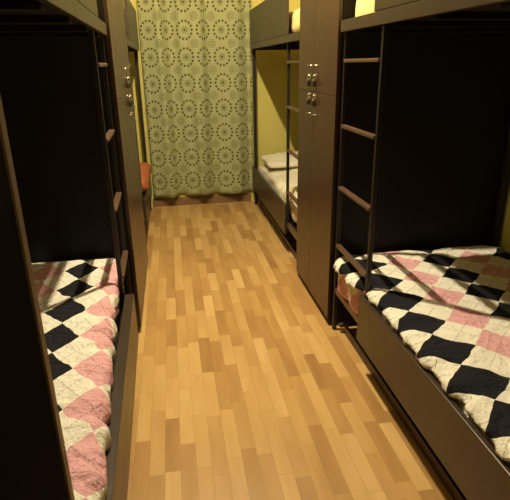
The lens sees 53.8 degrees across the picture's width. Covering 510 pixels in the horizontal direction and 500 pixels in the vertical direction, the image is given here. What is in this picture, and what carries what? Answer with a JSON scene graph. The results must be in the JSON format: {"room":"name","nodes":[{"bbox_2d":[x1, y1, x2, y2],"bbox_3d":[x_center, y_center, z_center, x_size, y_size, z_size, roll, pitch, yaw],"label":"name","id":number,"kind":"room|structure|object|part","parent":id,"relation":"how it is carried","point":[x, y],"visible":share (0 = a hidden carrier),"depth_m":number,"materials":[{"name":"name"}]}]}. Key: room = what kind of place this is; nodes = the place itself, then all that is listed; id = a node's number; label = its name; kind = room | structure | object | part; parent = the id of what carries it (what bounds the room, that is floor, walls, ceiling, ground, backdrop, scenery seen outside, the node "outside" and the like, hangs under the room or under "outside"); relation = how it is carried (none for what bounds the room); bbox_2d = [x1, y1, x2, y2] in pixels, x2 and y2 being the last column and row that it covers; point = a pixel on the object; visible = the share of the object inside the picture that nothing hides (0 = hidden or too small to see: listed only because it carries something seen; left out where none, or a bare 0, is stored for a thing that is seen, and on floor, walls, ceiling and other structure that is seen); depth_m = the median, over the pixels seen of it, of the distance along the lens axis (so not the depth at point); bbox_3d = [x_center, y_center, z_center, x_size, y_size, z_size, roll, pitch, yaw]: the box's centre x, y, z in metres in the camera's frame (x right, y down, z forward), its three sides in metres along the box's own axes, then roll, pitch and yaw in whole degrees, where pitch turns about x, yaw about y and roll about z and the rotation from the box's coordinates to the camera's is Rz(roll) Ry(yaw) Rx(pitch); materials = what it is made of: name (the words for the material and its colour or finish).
{"room":"dormitory","nodes":[
{"label":"dormitory","id":0,"kind":"room"},
{"bbox_2d":[123,0,299,206],"bbox_3d":[-0.674,-2.169,5.616,3.393,3.380,0.100,-4,21,-8],"label":"wall","id":1,"kind":"structure","parent":0,"point":[271,65],"depth_m":5.84,"materials":[{"name":"yellow paint"}]},
{"bbox_2d":[137,0,253,197],"bbox_3d":[-0.625,-1.839,5.609,1.360,2.517,0.155,-4,21,-8],"label":"curtain","id":2,"kind":"object","parent":1,"relation":"attached to","point":[196,54],"visible":0.99,"depth_m":5.63,"materials":[{"name":"fabric"}]},
{"bbox_2d":[153,193,250,206],"bbox_3d":[-0.639,-0.611,6.133,1.193,0.098,0.018,-4,21,-8],"label":"baseboard","id":3,"kind":"structure","parent":1,"relation":"attached to","point":[192,200],"depth_m":6.12,"materials":[{"name":"brown wood"}]},
{"bbox_2d":[127,200,453,499],"bbox_3d":[-0.086,0.656,2.979,3.593,0.100,7.100,-4,21,-8],"label":"floor","id":4,"kind":"structure","parent":0,"point":[245,389],"depth_m":2.66,"materials":[{"name":"laminate"}]},
{"bbox_2d":[0,0,138,499],"bbox_3d":[-1.088,-0.152,1.753,1.113,2.300,2.042,-4,21,-9],"label":"bunk bed","id":5,"kind":"object","parent":4,"relation":"on","point":[34,465],"visible":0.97,"depth_m":0.99,"materials":[{"name":"brown wood"}]},
{"bbox_3d":[-0.923,0.191,0.820,1.084,2.300,0.025,-4,21,-9],"label":"panel","id":6,"kind":"part","parent":5,"relation":"part of","materials":[{"name":"brown wood"}]},
{"bbox_3d":[-0.588,-0.780,1.633,0.022,0.055,2.015,-4,21,-9],"label":"rail","id":7,"kind":"part","parent":5,"relation":"part of","materials":[{"name":"brown wood"}]},
{"bbox_2d":[31,258,123,499],"bbox_3d":[-1.081,0.518,2.017,1.095,0.280,2.007,-4,21,-9],"label":"duvet","id":8,"kind":"object","parent":5,"relation":"on","point":[79,301],"visible":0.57,"depth_m":1.97,"materials":[{"name":"multicoloured fabric"}]},
{"bbox_3d":[-0.701,-0.235,2.448,0.022,1.530,0.022,-4,21,-9],"label":"ladder post","id":9,"kind":"part","parent":5,"relation":"part of","materials":[{"name":"brown wood"}]},
{"bbox_3d":[-0.772,-0.273,2.863,0.022,1.745,0.022,-4,21,-9],"label":"ladder post","id":10,"kind":"part","parent":5,"relation":"part of","materials":[{"name":"brown wood"}]},
{"bbox_2d":[0,0,147,326],"bbox_3d":[-1.357,-0.816,3.238,1.111,2.520,1.176,-4,21,-8],"label":"wardrobe","id":11,"kind":"object","parent":4,"relation":"on","point":[48,95],"visible":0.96,"depth_m":2.78,"materials":[{"name":"wood"}]},
{"bbox_3d":[-0.821,-1.445,2.860,0.020,1.091,0.730,-4,21,-8],"label":"door","id":12,"kind":"part","parent":11,"relation":"part of","materials":[{"name":"brown wood"}]},
{"bbox_3d":[-0.914,-1.645,3.404,0.020,1.091,0.440,-4,21,-8],"label":"door","id":13,"kind":"part","parent":11,"relation":"part of","materials":[{"name":"brown wood"}]},
{"bbox_3d":[-0.801,-0.286,3.290,0.020,1.373,0.730,-4,21,-8],"label":"door","id":14,"kind":"part","parent":11,"relation":"part of","materials":[{"name":"brown wood"}]},
{"bbox_3d":[-0.895,-0.487,3.834,0.020,1.373,0.440,-4,21,-8],"label":"door","id":15,"kind":"part","parent":11,"relation":"part of","materials":[{"name":"brown wood"}]},
{"bbox_2d":[123,0,151,227],"bbox_3d":[-1.608,-1.137,4.674,1.085,2.130,1.750,-4,21,-8],"label":"bunk bed","id":16,"kind":"object","parent":4,"relation":"on","point":[130,12],"visible":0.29,"depth_m":4.72,"materials":[{"name":"brown wood"}]},
{"bbox_3d":[-1.095,-1.837,4.505,0.022,0.055,1.750,-4,21,-8],"label":"rail","id":17,"kind":"part","parent":16,"relation":"part of","materials":[{"name":"brown wood"}]},
{"bbox_3d":[-1.033,-0.944,4.374,0.022,1.530,0.022,-4,21,-8],"label":"ladder post","id":18,"kind":"part","parent":16,"relation":"part of","materials":[{"name":"brown wood"}]},
{"bbox_3d":[-1.249,-1.465,5.543,0.032,2.130,0.032,-4,21,-8],"label":"corner post","id":19,"kind":"part","parent":16,"relation":"part of","materials":[{"name":"brown wood"}]},
{"bbox_3d":[-1.623,-0.512,4.898,1.012,0.220,1.699,-4,21,-8],"label":"duvet","id":20,"kind":"object","parent":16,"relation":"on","visible":0},
{"bbox_2d":[140,162,150,190],"bbox_3d":[-1.312,-0.740,4.950,0.562,0.168,0.914,-4,21,-8],"label":"pillow","id":21,"kind":"object","parent":20,"relation":"on","point":[145,168],"visible":0.25,"depth_m":4.77,"materials":[{"name":"orange fabric"}]},
{"bbox_2d":[249,0,299,273],"bbox_3d":[0.670,-1.215,4.783,1.085,2.130,2.225,-4,21,-8],"label":"bunk bed","id":22,"kind":"object","parent":4,"relation":"on","point":[269,20],"visible":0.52,"depth_m":4.50,"materials":[{"name":"brown wood"}]},
{"bbox_3d":[-0.003,-1.554,5.726,0.032,2.130,0.032,-4,21,-8],"label":"corner post","id":23,"kind":"part","parent":22,"relation":"part of","materials":[{"name":"brown wood"}]},
{"bbox_3d":[0.135,-1.841,4.460,0.022,0.055,2.225,-4,21,-8],"label":"rail","id":24,"kind":"part","parent":22,"relation":"part of","materials":[{"name":"brown wood"}]},
{"bbox_2d":[258,164,297,199],"bbox_3d":[0.634,-0.744,5.382,1.012,0.247,1.358,-4,21,-8],"label":"duvet","id":25,"kind":"object","parent":22,"relation":"on","point":[276,177],"visible":0.22,"depth_m":5.22,"materials":[{"name":"white fabric"}]},
{"bbox_2d":[261,151,297,167],"bbox_3d":[0.457,-1.036,5.633,0.736,0.123,0.564,-4,21,-8],"label":"pillow","id":26,"kind":"object","parent":25,"relation":"on","point":[277,160],"visible":0.46,"depth_m":5.44,"materials":[{"name":"white fabric"}]},
{"bbox_3d":[0.234,-0.219,5.096,0.018,0.058,2.125,-4,21,-8],"label":"panel","id":27,"kind":"part","parent":22,"relation":"part of","materials":[{"name":"brown wood"}]},
{"bbox_3d":[0.272,-0.879,4.138,0.022,1.530,0.022,-4,21,-8],"label":"ladder post","id":28,"kind":"part","parent":22,"relation":"part of","materials":[{"name":"brown wood"}]},
{"bbox_2d":[283,186,297,222],"bbox_3d":[0.524,-0.384,4.337,0.461,0.266,0.759,-4,21,-8],"label":"blanket","id":29,"kind":"object","parent":22,"relation":"on","point":[292,205],"visible":0.18,"depth_m":4.32,"materials":[{"name":"fabric"}]},
{"bbox_3d":[0.322,-0.146,4.172,0.026,0.038,0.415,-4,21,-8],"label":"mattress rail","id":30,"kind":"part","parent":22,"relation":"part of","materials":[{"name":"brown wood"}]},
{"bbox_2d":[289,8,299,33],"bbox_3d":[0.663,-1.985,4.497,0.999,0.210,2.159,-4,21,-8],"label":"mattress","id":31,"kind":"object","parent":22,"relation":"on","point":[294,16],"visible":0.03,"depth_m":3.78,"materials":[{"name":"white fabric"}]},
{"bbox_2d":[296,0,509,323],"bbox_3d":[0.901,-0.871,3.284,1.111,2.520,0.846,-4,21,-8],"label":"wardrobe","id":32,"kind":"object","parent":4,"relation":"on","point":[446,118],"visible":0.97,"depth_m":2.97,"materials":[{"name":"wood"}]},
{"bbox_3d":[0.360,-0.423,3.605,0.020,1.373,0.380,-4,21,-8],"label":"door","id":33,"kind":"part","parent":32,"relation":"part of","materials":[{"name":"brown wood"}]},
{"bbox_3d":[0.341,-1.581,3.175,0.020,1.091,0.380,-4,21,-8],"label":"door","id":34,"kind":"part","parent":32,"relation":"part of","materials":[{"name":"brown wood"}]},
{"bbox_3d":[0.427,-0.279,3.214,0.020,1.373,0.460,-4,21,-8],"label":"door","id":35,"kind":"part","parent":32,"relation":"part of","materials":[{"name":"brown wood"}]},
{"bbox_3d":[0.408,-1.437,2.784,0.020,1.091,0.460,-4,21,-8],"label":"door","id":36,"kind":"part","parent":32,"relation":"part of","materials":[{"name":"brown wood"}]},
{"bbox_2d":[332,0,509,499],"bbox_3d":[1.146,-0.281,1.999,1.089,2.300,1.942,-4,21,-8],"label":"bunk bed","id":37,"kind":"object","parent":4,"relation":"on","point":[465,462],"visible":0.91,"depth_m":2.12,"materials":[{"name":"brown wood"}]},
{"bbox_3d":[0.492,-0.312,2.911,0.022,1.745,0.022,-4,21,-8],"label":"ladder post","id":38,"kind":"part","parent":37,"relation":"part of","materials":[{"name":"brown wood"}]},
{"bbox_3d":[0.544,0.327,2.886,0.026,0.038,0.460,-4,21,-8],"label":"mattress rail","id":39,"kind":"part","parent":37,"relation":"part of","materials":[{"name":"brown wood"}]},
{"bbox_3d":[0.712,0.459,3.187,0.370,0.020,0.030,-4,21,-8],"label":"foot rail","id":40,"kind":"part","parent":37,"relation":"part of","materials":[{"name":"brown wood"}]},
{"bbox_2d":[355,0,374,16],"bbox_3d":[1.133,-1.009,1.766,0.995,0.264,1.845,-4,21,-8],"label":"mattress","id":41,"kind":"object","parent":37,"relation":"on","point":[363,7],"visible":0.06,"depth_m":2.43,"materials":[{"name":"fabric"}]},
{"bbox_3d":[0.570,-0.243,2.412,0.022,1.530,0.022,-4,21,-8],"label":"ladder post","id":42,"kind":"part","parent":37,"relation":"part of","materials":[{"name":"brown wood"}]},
{"bbox_3d":[0.714,0.804,2.317,0.018,0.058,1.815,-4,21,-8],"label":"panel","id":43,"kind":"part","parent":37,"relation":"part of","materials":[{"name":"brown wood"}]},
{"bbox_2d":[333,244,509,466],"bbox_3d":[1.129,0.405,2.281,1.117,0.238,1.878,-4,21,-8],"label":"duvet","id":44,"kind":"object","parent":37,"relation":"on","point":[450,306],"visible":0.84,"depth_m":2.31,"materials":[{"name":"multicoloured fabric"}]},
{"bbox_3d":[0.609,-0.832,1.718,0.022,0.055,1.915,-4,21,-8],"label":"rail","id":45,"kind":"part","parent":37,"relation":"part of","materials":[{"name":"brown wood"}]},
{"bbox_3d":[1.512,-0.564,2.990,0.035,2.130,0.030,-4,21,-8],"label":"corner post","id":46,"kind":"part","parent":37,"relation":"part of","materials":[{"name":"brown wood"}]},
{"bbox_2d":[498,179,509,252],"bbox_3d":[1.610,-1.098,2.627,0.100,3.380,7.100,-4,21,-8],"label":"wall","id":47,"kind":"structure","parent":0,"point":[504,242],"depth_m":3.11,"materials":[{"name":"yellow paint"}]}
]}

